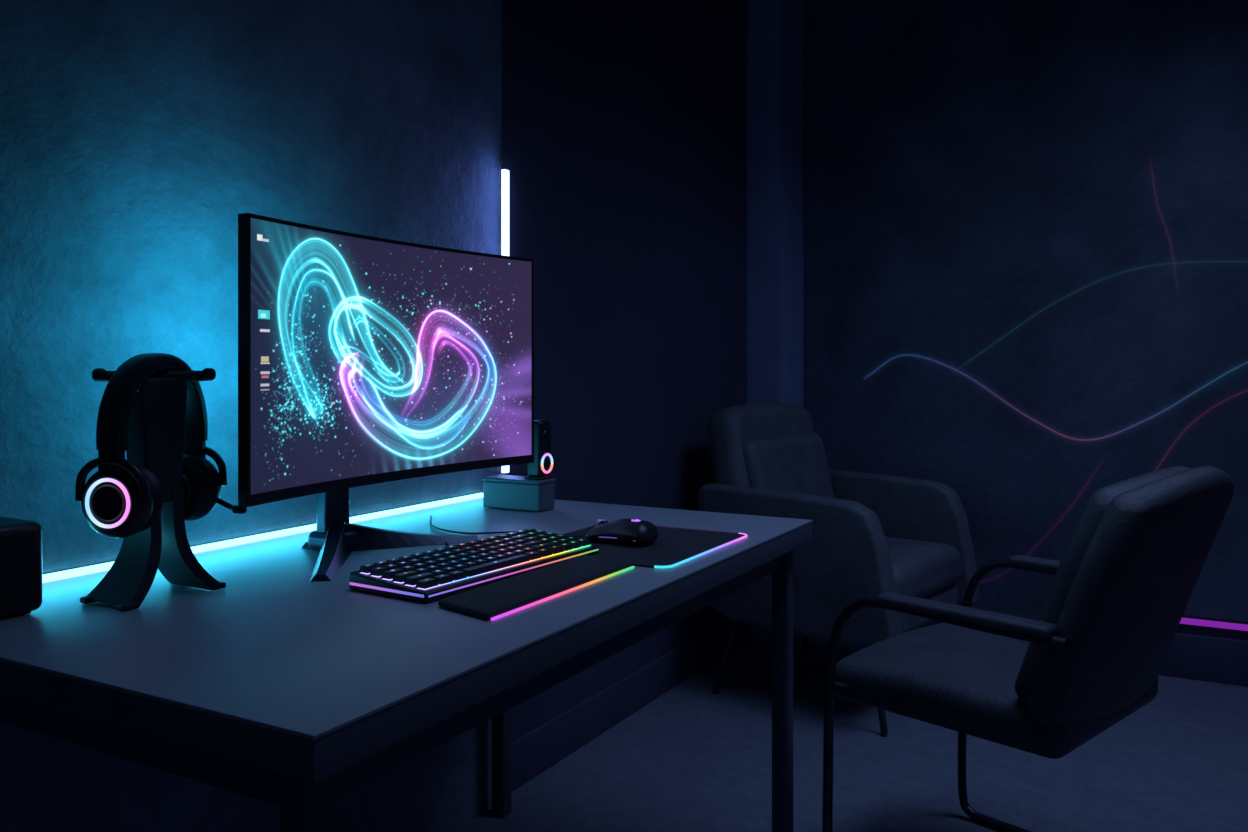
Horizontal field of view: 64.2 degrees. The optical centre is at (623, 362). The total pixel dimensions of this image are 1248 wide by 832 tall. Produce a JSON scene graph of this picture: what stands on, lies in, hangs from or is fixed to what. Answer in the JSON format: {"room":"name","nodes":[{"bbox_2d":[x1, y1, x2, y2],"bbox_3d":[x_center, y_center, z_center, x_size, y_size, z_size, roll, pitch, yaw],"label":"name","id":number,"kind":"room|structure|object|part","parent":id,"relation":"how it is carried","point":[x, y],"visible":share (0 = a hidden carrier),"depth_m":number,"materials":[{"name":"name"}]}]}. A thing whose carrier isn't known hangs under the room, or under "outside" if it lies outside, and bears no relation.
{"room":"home office","nodes":[
{"label":"home office","id":0,"kind":"room"},
{"bbox_2d":[42,493,482,582],"bbox_3d":[-0.643,0.313,1.803,0.011,0.011,1.270,0,0,29],"label":"led strip","id":1,"kind":"object","parent":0,"point":[64,574],"depth_m":1.79,"materials":[{"name":"white plastic"}]},
{"bbox_2d":[0,0,746,831],"bbox_3d":[-0.824,-0.330,1.652,0.157,2.800,5.690,0,0,29],"label":"wall","id":2,"kind":"structure","parent":0,"point":[136,135],"depth_m":2.03,"materials":[{"name":"teal paint"}]},
{"bbox_2d":[502,168,508,472],"bbox_3d":[-0.296,-0.105,2.450,0.022,0.750,0.024,0,0,29],"label":"bar","id":3,"kind":"object","parent":2,"relation":"attached to","point":[505,173],"visible":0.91,"depth_m":2.44,"materials":[{"name":"white plastic"}]},
{"bbox_2d":[511,619,749,791],"bbox_3d":[0.089,1.010,3.155,0.012,0.120,1.635,0,0,29],"label":"baseboard","id":4,"kind":"structure","parent":2,"relation":"attached to","point":[539,749],"depth_m":2.92,"materials":[{"name":"paint"}]},
{"bbox_2d":[747,0,802,640],"bbox_3d":[0.604,-0.330,3.958,0.135,2.800,0.270,0,0,29],"label":"pillar","id":5,"kind":"structure","parent":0,"point":[774,27],"depth_m":3.85,"materials":[{"name":"paint"}]},
{"bbox_2d":[453,634,1247,831],"bbox_3d":[1.201,1.120,0.620,4.900,0.100,5.850,0,0,29],"label":"floor","id":6,"kind":"structure","parent":0,"point":[694,758],"depth_m":2.62,"materials":[{"name":"carpet"}]},
{"bbox_2d":[0,498,812,831],"bbox_3d":[-0.289,0.695,1.634,0.796,0.750,1.343,0,0,29],"label":"desk","id":7,"kind":"object","parent":6,"relation":"on","point":[274,685],"visible":0.91,"depth_m":1.14,"materials":[{"name":"laminate"}]},
{"bbox_2d":[0,517,41,618],"bbox_3d":[-0.827,0.261,1.249,0.122,0.117,0.136,0,0,29],"label":"speaker","id":8,"kind":"object","parent":7,"relation":"on","point":[20,539],"visible":1,"depth_m":1.25},
{"bbox_2d":[0,530,35,607],"bbox_3d":[-0.775,0.258,1.220,0.004,0.090,0.108,0,0,29],"label":"grille","id":9,"kind":"object","parent":8,"relation":"attached to","point":[17,547],"depth_m":1.25,"materials":[{"name":"black fabric"}]},
{"bbox_3d":[-0.596,0.386,1.085,0.665,0.048,0.020,0,0,29],"label":"rail","id":10,"kind":"part","parent":7,"relation":"part of","materials":[{"name":"black wood"}]},
{"bbox_2d":[80,368,225,610],"bbox_3d":[-0.645,0.163,1.369,0.097,0.312,0.158,0,0,29],"label":"stand","id":11,"kind":"object","parent":7,"relation":"on","point":[157,420],"visible":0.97,"depth_m":1.35,"materials":[{"name":"black plastic"}]},
{"bbox_3d":[-0.665,0.242,1.333,0.092,0.154,0.065,0,0,29],"label":"leg","id":12,"kind":"part","parent":11,"relation":"part of","materials":[{"name":"black plastic"}]},
{"bbox_2d":[75,353,246,537],"bbox_3d":[-0.630,0.107,1.367,0.138,0.242,0.193,0,0,11],"label":"headphones","id":13,"kind":"object","parent":11,"relation":"on","point":[123,498],"visible":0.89,"depth_m":1.29,"materials":[{"name":"black plastic"}]},
{"bbox_2d":[81,469,153,537],"bbox_3d":[-0.660,0.180,1.294,0.096,0.096,0.038,0,0,11],"label":"cup","id":14,"kind":"object","parent":13,"relation":"on","point":[116,503],"depth_m":1.28,"materials":[{"name":"black plastic"}]},
{"bbox_2d":[135,464,163,532],"bbox_3d":[-0.654,0.180,1.321,0.092,0.092,0.026,0,0,11],"label":"cushion","id":15,"kind":"object","parent":13,"relation":"on","point":[155,487],"depth_m":1.31,"materials":[{"name":"black leather"}]},
{"bbox_2d":[137,364,194,391],"bbox_3d":[-0.645,0.018,1.369,0.038,0.043,0.130,0,0,11],"label":"cushion","id":16,"kind":"object","parent":13,"relation":"on","point":[144,371],"depth_m":1.34,"materials":[{"name":"black leather"}]},
{"bbox_2d":[182,458,208,520],"bbox_3d":[-0.636,0.180,1.417,0.092,0.092,0.026,0,0,11],"label":"cushion","id":17,"kind":"object","parent":13,"relation":"on","point":[195,474],"depth_m":1.41,"materials":[{"name":"black leather"}]},
{"bbox_2d":[182,454,221,520],"bbox_3d":[-0.630,0.180,1.444,0.093,0.097,0.056,0,0,29],"label":"cup","id":18,"kind":"object","parent":13,"relation":"on","point":[202,481],"depth_m":1.42,"materials":[{"name":"black plastic"}]},
{"bbox_3d":[-0.625,0.242,1.406,0.092,0.154,0.065,0,0,29],"label":"leg","id":19,"kind":"part","parent":11,"relation":"part of","materials":[{"name":"black plastic"}]},
{"bbox_3d":[-0.291,0.716,0.913,0.035,0.708,0.035,0,0,29],"label":"leg","id":20,"kind":"part","parent":7,"relation":"part of","materials":[{"name":"black metal"}]},
{"bbox_2d":[238,213,533,581],"bbox_3d":[-0.425,0.056,1.717,0.244,0.526,0.701,0,0,29],"label":"monitor","id":21,"kind":"object","parent":7,"relation":"on","point":[363,360],"visible":1,"depth_m":1.65,"materials":[{"name":"black plastic"}]},
{"bbox_2d":[349,528,598,602],"bbox_3d":[-0.214,0.302,1.527,0.151,0.033,0.406,0,0,33],"label":"keyboard","id":22,"kind":"object","parent":7,"relation":"on","point":[427,576],"visible":1,"depth_m":1.45,"materials":[{"name":"black plastic"}]},
{"bbox_2d":[361,533,589,589],"bbox_3d":[-0.215,0.294,1.528,0.132,0.018,0.389,0,0,33],"label":"lighting","id":23,"kind":"object","parent":22,"relation":"on","point":[471,565],"depth_m":1.47,"materials":[{"name":"multicoloured plastic"}]},
{"bbox_3d":[-0.290,0.716,2.359,0.035,0.708,0.035,0,0,29],"label":"leg","id":24,"kind":"part","parent":7,"relation":"part of","materials":[{"name":"black metal"}]},
{"bbox_2d":[430,515,585,536],"bbox_3d":[-0.242,0.313,1.900,0.438,0.013,0.133,0,0,29],"label":"cable","id":25,"kind":"object","parent":7,"relation":"on","point":[433,526],"depth_m":1.86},
{"bbox_2d":[482,474,555,511],"bbox_3d":[-0.231,0.285,2.186,0.154,0.066,0.066,0,0,29],"label":"storage box","id":26,"kind":"object","parent":7,"relation":"on","point":[513,492],"visible":1,"depth_m":2.16,"materials":[{"name":"plastic"}]},
{"bbox_3d":[-0.231,0.256,2.186,0.154,0.008,0.066,0,0,29],"label":"lid","id":27,"kind":"part","parent":26,"relation":"part of","materials":[{"name":"grey plastic"}]},
{"bbox_2d":[524,420,553,479],"bbox_3d":[-0.184,0.188,2.166,0.046,0.127,0.050,0,0,29],"label":"speaker","id":28,"kind":"object","parent":26,"relation":"on","point":[542,466],"visible":0.95,"depth_m":2.15},
{"bbox_2d":[438,554,634,620],"bbox_3d":[-0.115,0.315,1.424,0.108,0.009,0.388,0,0,30],"label":"wrist rest","id":29,"kind":"object","parent":7,"relation":"on","point":[508,596],"visible":1,"depth_m":1.38,"materials":[{"name":"black fabric"}]},
{"bbox_2d":[491,566,634,620],"bbox_3d":[-0.074,0.317,1.389,0.003,0.003,0.363,0,0,29],"label":"light","id":30,"kind":"object","parent":29,"relation":"attached to","point":[632,567],"depth_m":1.36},
{"bbox_3d":[0.013,0.386,1.468,0.020,0.048,1.230,0,0,29],"label":"rail","id":31,"kind":"part","parent":7,"relation":"part of","materials":[{"name":"black wood"}]},
{"bbox_2d":[563,524,747,568],"bbox_3d":[0.018,0.317,1.759,0.306,0.005,0.346,0,0,29],"label":"mouse pad","id":32,"kind":"object","parent":7,"relation":"on","point":[674,546],"visible":0.54,"depth_m":1.72,"materials":[{"name":"black fabric"}]},
{"bbox_2d":[586,519,657,546],"bbox_3d":[-0.004,0.295,1.752,0.125,0.042,0.066,0,0,29],"label":"mouse","id":33,"kind":"object","parent":32,"relation":"on","point":[632,532],"visible":1,"depth_m":1.73,"materials":[{"name":"black plastic"}]},
{"bbox_2d":[654,533,747,568],"bbox_3d":[0.141,0.317,1.691,0.024,0.004,0.346,0,0,29],"label":"light","id":34,"kind":"object","parent":32,"relation":"on","point":[677,559],"depth_m":1.67,"materials":[{"name":"multicoloured"}]},
{"bbox_3d":[0.322,0.716,2.020,0.035,0.708,0.035,0,0,29],"label":"leg","id":35,"kind":"part","parent":7,"relation":"part of","materials":[{"name":"black metal"}]},
{"bbox_2d":[697,402,979,734],"bbox_3d":[0.692,0.603,3.279,0.726,0.930,0.710,0,0,39],"label":"lounge armchair","id":36,"kind":"object","parent":6,"relation":"on","point":[873,535],"visible":0.8,"depth_m":3.14,"materials":[{"name":"fabric"}]},
{"bbox_3d":[0.332,0.932,3.217,0.095,0.270,0.020,0,0,3],"label":"leg","id":37,"kind":"part","parent":36,"relation":"part of","materials":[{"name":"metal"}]},
{"bbox_3d":[0.503,0.403,3.432,0.145,0.540,0.600,-17,-10,38],"label":"backrest","id":38,"kind":"part","parent":36,"relation":"part of","materials":[{"name":"fabric"}]},
{"bbox_2d":[743,433,833,497],"bbox_3d":[0.560,0.449,3.386,0.101,0.400,0.500,-17,-10,38],"label":"cushion","id":39,"kind":"object","parent":36,"relation":"on","point":[790,462],"depth_m":3.36,"materials":[{"name":"fabric"}]},
{"bbox_3d":[0.515,0.605,3.017,0.671,0.430,0.080,0,0,39],"label":"armrest","id":40,"kind":"part","parent":36,"relation":"part of","materials":[{"name":"fabric"}]},
{"bbox_3d":[0.678,0.932,3.644,0.020,0.271,0.096,0,0,-15],"label":"leg","id":41,"kind":"part","parent":36,"relation":"part of","materials":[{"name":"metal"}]},
{"bbox_3d":[0.737,0.932,2.889,0.020,0.270,0.095,0,0,-15],"label":"leg","id":42,"kind":"part","parent":36,"relation":"part of","materials":[{"name":"metal"}]},
{"bbox_3d":[0.911,0.605,3.507,0.671,0.430,0.080,0,0,39],"label":"armrest","id":43,"kind":"part","parent":36,"relation":"part of","materials":[{"name":"fabric"}]},
{"bbox_2d":[886,537,960,597],"bbox_3d":[0.739,0.655,3.241,0.560,0.150,0.540,0,0,39],"label":"seat cushion","id":44,"kind":"object","parent":36,"relation":"on","point":[922,567],"depth_m":3.10,"materials":[{"name":"fabric"}]},
{"bbox_3d":[0.707,0.770,3.267,0.600,0.100,0.550,0,0,39],"label":"seat frame","id":45,"kind":"part","parent":36,"relation":"part of","materials":[{"name":"fabric"}]},
{"bbox_2d":[822,466,1233,831],"bbox_3d":[0.804,0.624,1.946,0.580,0.887,0.651,0,0,-43],"label":"armchair","id":46,"kind":"object","parent":6,"relation":"on","point":[1128,571],"visible":1,"depth_m":1.73,"materials":[{"name":"grey leather"}]},
{"bbox_3d":[0.563,0.757,1.811,0.019,0.622,0.484,0,0,-43],"label":"frame","id":47,"kind":"part","parent":46,"relation":"part of","materials":[{"name":"metal"}]},
{"bbox_3d":[0.745,0.636,2.009,0.470,0.100,0.480,0,0,-43],"label":"seat","id":48,"kind":"part","parent":46,"relation":"part of","materials":[{"name":"grey leather"}]},
{"bbox_3d":[0.955,0.757,2.176,0.019,0.622,0.484,0,0,-43],"label":"frame","id":49,"kind":"part","parent":46,"relation":"part of","materials":[{"name":"metal"}]},
{"bbox_2d":[803,0,1247,639],"bbox_3d":[2.612,-0.330,3.062,4.800,2.800,0.110,0,0,29],"label":"wall","id":50,"kind":"structure","parent":0,"point":[1025,222],"depth_m":3.63,"materials":[{"name":"blue paint"}]},
{"bbox_2d":[918,611,1247,686],"bbox_3d":[2.702,0.995,2.939,4.523,0.150,0.018,0,0,29],"label":"baseboard","id":51,"kind":"structure","parent":50,"relation":"attached to","point":[1189,656],"depth_m":3.34,"materials":[{"name":"paint"}]},
{"bbox_2d":[1180,615,1247,631],"bbox_3d":[2.429,0.875,3.094,1.950,0.030,0.012,0,0,29],"label":"channel","id":52,"kind":"object","parent":50,"relation":"attached to","point":[1183,616],"visible":0.02,"depth_m":3.34,"materials":[{"name":"metal"}]},
{"bbox_2d":[1179,618,1247,630],"bbox_3d":[2.424,0.875,3.084,1.950,0.020,0.010,0,0,29],"label":"diffuser","id":53,"kind":"object","parent":52,"relation":"attached to","point":[1189,621],"visible":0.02,"depth_m":3.33,"materials":[{"name":"purple plastic"}]}
]}

